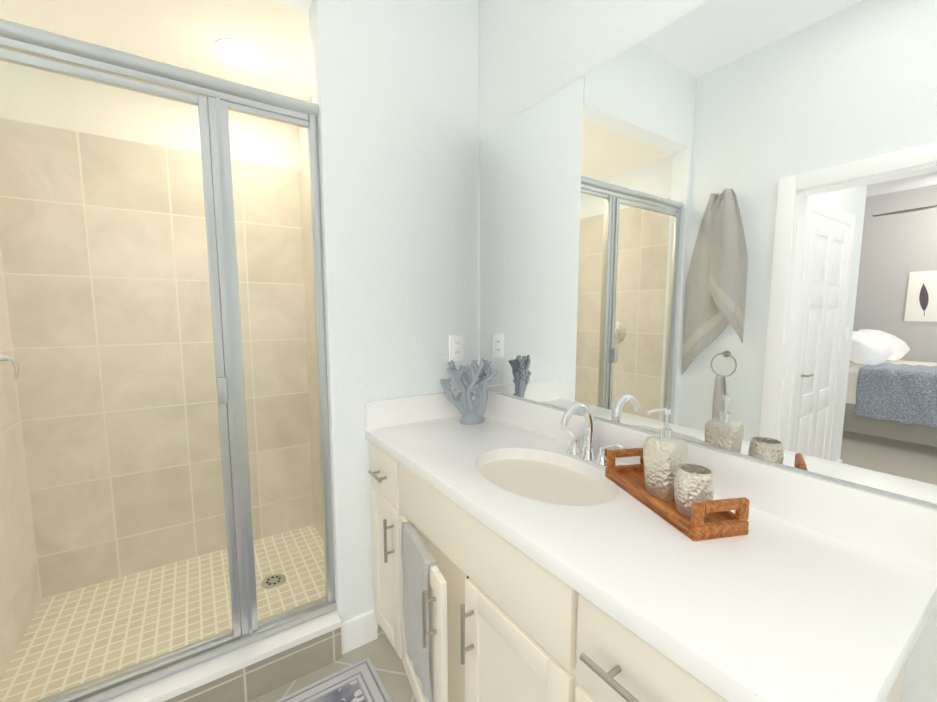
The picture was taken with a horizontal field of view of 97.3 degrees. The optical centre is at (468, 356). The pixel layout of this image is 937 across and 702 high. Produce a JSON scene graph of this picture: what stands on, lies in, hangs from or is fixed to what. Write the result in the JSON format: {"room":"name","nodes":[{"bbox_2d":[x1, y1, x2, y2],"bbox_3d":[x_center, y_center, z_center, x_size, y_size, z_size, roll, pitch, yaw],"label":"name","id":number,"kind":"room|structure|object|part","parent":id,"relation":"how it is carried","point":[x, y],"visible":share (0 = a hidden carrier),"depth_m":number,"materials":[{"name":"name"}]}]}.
{"room":"bathroom","nodes":[
{"label":"bathroom","id":0,"kind":"room"},
{"bbox_2d":[0,61,299,170],"bbox_3d":[-1.519,-0.315,2.165,1.475,2.920,0.120,-4,7,-34],"label":"wall","id":1,"kind":"structure","parent":0,"point":[126,112],"depth_m":1.94,"materials":[{"name":"beige paint"}]},
{"bbox_2d":[0,117,313,598],"bbox_3d":[-1.483,0.029,2.149,1.235,2.140,0.008,-4,7,-34],"label":"tile","id":2,"kind":"structure","parent":1,"relation":"attached to","point":[69,303],"depth_m":2.04,"materials":[{"name":"beige tile"}]},
{"bbox_2d":[298,99,309,168],"bbox_3d":[-0.669,-0.309,2.114,0.120,2.920,0.910,-4,7,-34],"label":"wall","id":3,"kind":"structure","parent":0,"point":[303,142],"depth_m":2.29,"materials":[{"name":"beige paint"}]},
{"bbox_2d":[299,159,322,539],"bbox_3d":[-0.720,0.033,2.111,0.008,2.140,0.902,-4,7,-34],"label":"tile","id":4,"kind":"structure","parent":3,"relation":"attached to","point":[309,307],"depth_m":2.38,"materials":[{"name":"beige tile"}]},
{"bbox_2d":[248,633,415,701],"bbox_3d":[0.100,1.393,0.400,2.015,0.100,2.840,-4,7,-34],"label":"floor","id":5,"kind":"structure","parent":0,"point":[382,655],"depth_m":1.59,"materials":[{"name":"tile"}]},
{"bbox_2d":[275,657,391,701],"bbox_3d":[-0.196,1.296,0.796,0.620,0.008,1.660,-4,7,-34],"label":"rug","id":6,"kind":"object","parent":5,"relation":"on","point":[360,681],"visible":1,"depth_m":1.51,"materials":[{"name":"grey fabric"}]},
{"bbox_2d":[366,438,902,701],"bbox_3d":[0.180,0.813,1.239,0.640,0.875,1.432,-4,7,-34],"label":"bathroom vanity","id":7,"kind":"object","parent":5,"relation":"on","point":[525,551],"depth_m":1.02,"materials":[{"name":"beige paint"}]},
{"bbox_3d":[-0.337,0.442,1.535,0.038,0.012,0.110,-4,7,-34],"label":"handle","id":8,"kind":"part","parent":7,"relation":"part of","materials":[{"name":"silver metal"}]},
{"bbox_3d":[-0.315,0.439,1.552,0.019,0.172,0.265,-4,7,-34],"label":"drawer","id":9,"kind":"part","parent":7,"relation":"part of","materials":[{"name":"beige paint"}]},
{"bbox_3d":[-0.315,0.818,1.593,0.019,0.560,0.265,-4,7,-34],"label":"door","id":10,"kind":"part","parent":7,"relation":"part of","materials":[{"name":"beige paint"}]},
{"bbox_3d":[-0.287,0.658,1.483,0.038,0.160,0.012,-4,7,-34],"label":"handle","id":11,"kind":"part","parent":7,"relation":"part of","materials":[{"name":"silver metal"}]},
{"bbox_2d":[400,521,438,701],"bbox_3d":[-0.155,0.784,1.283,0.077,0.453,0.254,-4,7,-34],"label":"hand towel","id":12,"kind":"object","parent":7,"relation":"hanging from","point":[419,552],"depth_m":1.25,"materials":[{"name":"grey fabric"}]},
{"bbox_3d":[-0.106,0.703,1.114,0.038,0.160,0.016,-4,7,-34],"label":"handle","id":13,"kind":"part","parent":7,"relation":"part of","materials":[{"name":"silver metal"}]},
{"bbox_3d":[-0.004,0.709,1.062,0.038,0.160,0.012,-4,7,-34],"label":"handle","id":14,"kind":"part","parent":7,"relation":"part of","materials":[{"name":"silver metal"}]},
{"bbox_2d":[365,414,936,701],"bbox_3d":[0.224,0.358,1.199,0.557,0.039,1.467,-4,7,-34],"label":"countertop","id":15,"kind":"structure","parent":7,"relation":"on","point":[782,610],"depth_m":0.72,"materials":[{"name":"white stone"}]},
{"bbox_2d":[440,358,497,424],"bbox_3d":[-0.004,0.139,1.733,0.194,0.280,0.192,-4,7,-34],"label":"sculpture","id":16,"kind":"object","parent":15,"relation":"on","point":[477,378],"visible":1,"depth_m":1.73,"materials":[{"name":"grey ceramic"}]},
{"bbox_2d":[464,450,627,517],"bbox_3d":[0.212,0.447,1.221,0.370,0.167,0.517,-4,7,-34],"label":"sink","id":17,"kind":"object","parent":15,"relation":"in","point":[563,489],"depth_m":1.24,"materials":[{"name":"white ceramic"}]},
{"bbox_2d":[556,402,627,465],"bbox_3d":[0.346,0.234,1.288,0.159,0.188,0.251,-4,7,-34],"label":"faucet","id":18,"kind":"object","parent":15,"relation":"on","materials":[{"name":"silver metal"}]},
{"bbox_2d":[605,448,749,540],"bbox_3d":[0.488,0.318,1.015,0.132,0.078,0.345,-1,6,-12],"label":"tray","id":19,"kind":"object","parent":15,"relation":"on","point":[721,520],"visible":0.83,"depth_m":0.90,"materials":[{"name":"brown wood"}]},
{"bbox_2d":[643,408,687,500],"bbox_3d":[0.485,0.235,1.017,0.083,0.218,0.082,-4,7,-32],"label":"soap dispenser","id":20,"kind":"object","parent":19,"relation":"in","point":[665,453],"visible":0.94,"depth_m":0.99,"materials":[{"name":"silver metal"}]},
{"bbox_2d":[674,463,713,517],"bbox_3d":[0.506,0.302,0.926,0.080,0.104,0.080,-4,7,-34],"label":"cup","id":21,"kind":"object","parent":19,"relation":"in","point":[693,483],"visible":0.88,"depth_m":0.90,"materials":[{"name":"silver metal"}]},
{"bbox_3d":[0.280,0.530,0.616,0.038,0.012,0.260,-4,7,-34],"label":"handle","id":22,"kind":"part","parent":7,"relation":"part of","materials":[{"name":"silver metal"}]},
{"bbox_3d":[0.300,0.916,0.678,0.019,0.560,0.328,-4,7,-34],"label":"door","id":23,"kind":"part","parent":7,"relation":"part of","materials":[{"name":"beige paint"}]},
{"bbox_3d":[0.300,0.537,0.638,0.019,0.172,0.328,-4,7,-34],"label":"drawer","id":24,"kind":"part","parent":7,"relation":"part of","materials":[{"name":"beige paint"}]},
{"bbox_2d":[273,0,478,632],"bbox_3d":[-0.702,-0.241,1.476,1.726,2.920,0.120,-4,7,-34],"label":"wall","id":25,"kind":"structure","parent":0,"point":[395,90],"depth_m":1.64,"materials":[{"name":"white paint"}]},
{"bbox_2d":[0,0,311,101],"bbox_3d":[-1.216,-1.506,1.691,1.355,0.450,1.030,-4,7,-34],"label":"ceiling","id":26,"kind":"structure","parent":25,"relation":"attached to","point":[186,34],"depth_m":1.60,"materials":[{"name":"beige paint"}]},
{"bbox_2d":[213,38,266,68],"bbox_3d":[-0.963,-1.282,1.746,0.200,0.004,0.200,-4,7,-34],"label":"recessed light","id":27,"kind":"object","parent":26,"relation":"attached to","point":[240,53],"visible":1,"depth_m":1.74,"materials":[{"name":"white"}]},
{"bbox_2d":[341,610,377,654],"bbox_3d":[-0.454,1.137,1.708,0.158,0.130,0.016,-4,7,-34],"label":"baseboard","id":28,"kind":"structure","parent":25,"relation":"attached to","point":[359,631],"depth_m":1.70,"materials":[{"name":"white wood"}]},
{"bbox_2d":[364,390,475,429],"bbox_3d":[-0.186,0.220,1.783,0.536,0.111,0.020,-4,7,-34],"label":"backsplash","id":29,"kind":"structure","parent":25,"relation":"attached to","point":[396,411],"depth_m":1.73,"materials":[{"name":"white stone"}]},
{"bbox_2d":[449,335,462,360],"bbox_3d":[-0.054,-0.040,1.855,0.074,0.116,0.009,-4,7,-34],"label":"electrical outlet plate","id":30,"kind":"object","parent":25,"relation":"attached to","point":[455,347],"visible":1,"depth_m":1.85,"materials":[{"name":"white plastic"}]},
{"bbox_2d":[484,390,936,569],"bbox_3d":[0.448,0.267,1.339,0.020,0.111,1.467,-4,7,-34],"label":"backsplash","id":31,"kind":"structure","parent":25,"relation":"attached to","point":[901,528],"depth_m":0.90,"materials":[{"name":"white stone"}]},
{"bbox_2d":[399,514,448,701],"bbox_3d":[-0.149,0.850,1.290,0.081,0.560,0.402,-4,7,-34],"label":"door","id":32,"kind":"structure","parent":0,"point":[422,565],"depth_m":1.22,"materials":[{"name":"beige paint"}]},
{"bbox_2d":[465,577,575,701],"bbox_3d":[0.099,0.884,0.977,0.019,0.560,0.365,-4,7,-34],"label":"door","id":33,"kind":"structure","parent":0,"point":[503,663],"depth_m":0.98,"materials":[{"name":"beige paint"}]},
{"bbox_2d":[478,0,708,366],"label":"wall","id":34,"kind":"structure","parent":0,"point":[532,52],"depth_m":1.48,"materials":[{"name":"white paint"}]},
{"bbox_2d":[479,0,936,503],"bbox_3d":[0.457,-0.347,1.273,0.006,1.106,1.452,-4,7,-34],"label":"mirror glass","id":35,"kind":"object","parent":34,"relation":"attached to","point":[713,223],"visible":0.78,"depth_m":0.98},
{"bbox_2d":[901,603,936,701],"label":"wall","id":36,"kind":"structure","parent":0,"point":[920,672],"depth_m":0.78,"materials":[{"name":"white paint"}]},
{"bbox_3d":[-1.439,-0.188,0.987,0.050,2.920,0.120,-4,7,-34],"label":"wall","id":37,"kind":"structure","parent":0,"visible":0},
{"bbox_2d":[0,19,335,701],"bbox_3d":[-0.978,0.090,1.304,1.035,1.955,0.087,-4,7,-34],"label":"shower door frame","id":38,"kind":"object","parent":37,"relation":"attached to","point":[214,99],"visible":0.98,"depth_m":1.38,"materials":[{"name":"silver metal"}]},
{"bbox_2d":[0,633,47,672],"bbox_3d":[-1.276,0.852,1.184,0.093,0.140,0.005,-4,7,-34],"label":"door glass","id":39,"kind":"object","parent":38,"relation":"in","point":[22,633],"depth_m":1.18,"materials":[{"name":"clear glass"}]},
{"bbox_2d":[176,602,215,642],"bbox_3d":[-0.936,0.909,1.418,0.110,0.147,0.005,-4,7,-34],"label":"door glass","id":40,"kind":"object","parent":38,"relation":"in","point":[191,602],"depth_m":1.42,"materials":[{"name":"clear glass"}]},
{"bbox_2d":[230,109,325,620],"bbox_3d":[-0.685,0.083,1.517,0.256,1.843,0.001,-4,7,-34],"label":"door glass","id":41,"kind":"object","parent":38,"relation":"in","point":[279,367],"visible":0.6,"depth_m":1.51,"materials":[{"name":"clear glass"}]},
{"bbox_2d":[164,627,341,701],"bbox_3d":[-0.974,1.161,1.414,1.035,0.145,0.130,-4,7,-34],"label":"tile","id":42,"kind":"structure","parent":37,"relation":"attached to","point":[258,679],"depth_m":1.50,"materials":[{"name":"tile"}]},
{"bbox_2d":[103,610,341,701],"bbox_3d":[-0.973,1.076,1.402,1.035,0.027,0.155,-4,7,-34],"label":"cap","id":43,"kind":"object","parent":42,"relation":"on","point":[186,680],"visible":0.54,"depth_m":1.43,"materials":[{"name":"white stone"}]},
{"bbox_3d":[-1.596,-0.197,1.068,0.120,2.920,1.630,-4,7,-34],"label":"wall","id":44,"kind":"structure","parent":0,"visible":0},
{"bbox_2d":[0,243,42,679],"bbox_3d":[-1.721,0.109,1.405,0.008,2.140,0.972,-4,7,-34],"label":"tile","id":45,"kind":"structure","parent":44,"relation":"attached to","point":[10,528],"depth_m":1.71,"materials":[{"name":"beige tile"}]},
{"bbox_2d":[0,354,19,379],"bbox_3d":[-1.665,0.008,1.437,0.133,0.172,0.172,-4,7,-34],"label":"shower valve","id":46,"kind":"object","parent":45,"relation":"attached to","point":[12,360],"depth_m":1.46,"materials":[{"name":"silver metal"}]},
{"label":"outside","id":47,"kind":"structure","parent":0,"visible":0},
{"bbox_2d":[0,525,383,701],"bbox_3d":[-1.008,1.191,2.047,2.015,0.150,1.150,-4,7,-34],"label":"shower pan","id":48,"kind":"object","parent":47,"point":[163,609],"depth_m":1.84,"materials":[{"name":"tile"}]},
{"bbox_2d":[261,574,285,588],"bbox_3d":[-0.969,1.113,2.047,0.110,0.006,0.110,-4,7,-34],"label":"shower drain","id":49,"kind":"object","parent":48,"relation":"on","point":[272,583],"depth_m":2.04,"materials":[{"name":"silver metal"}]}
]}

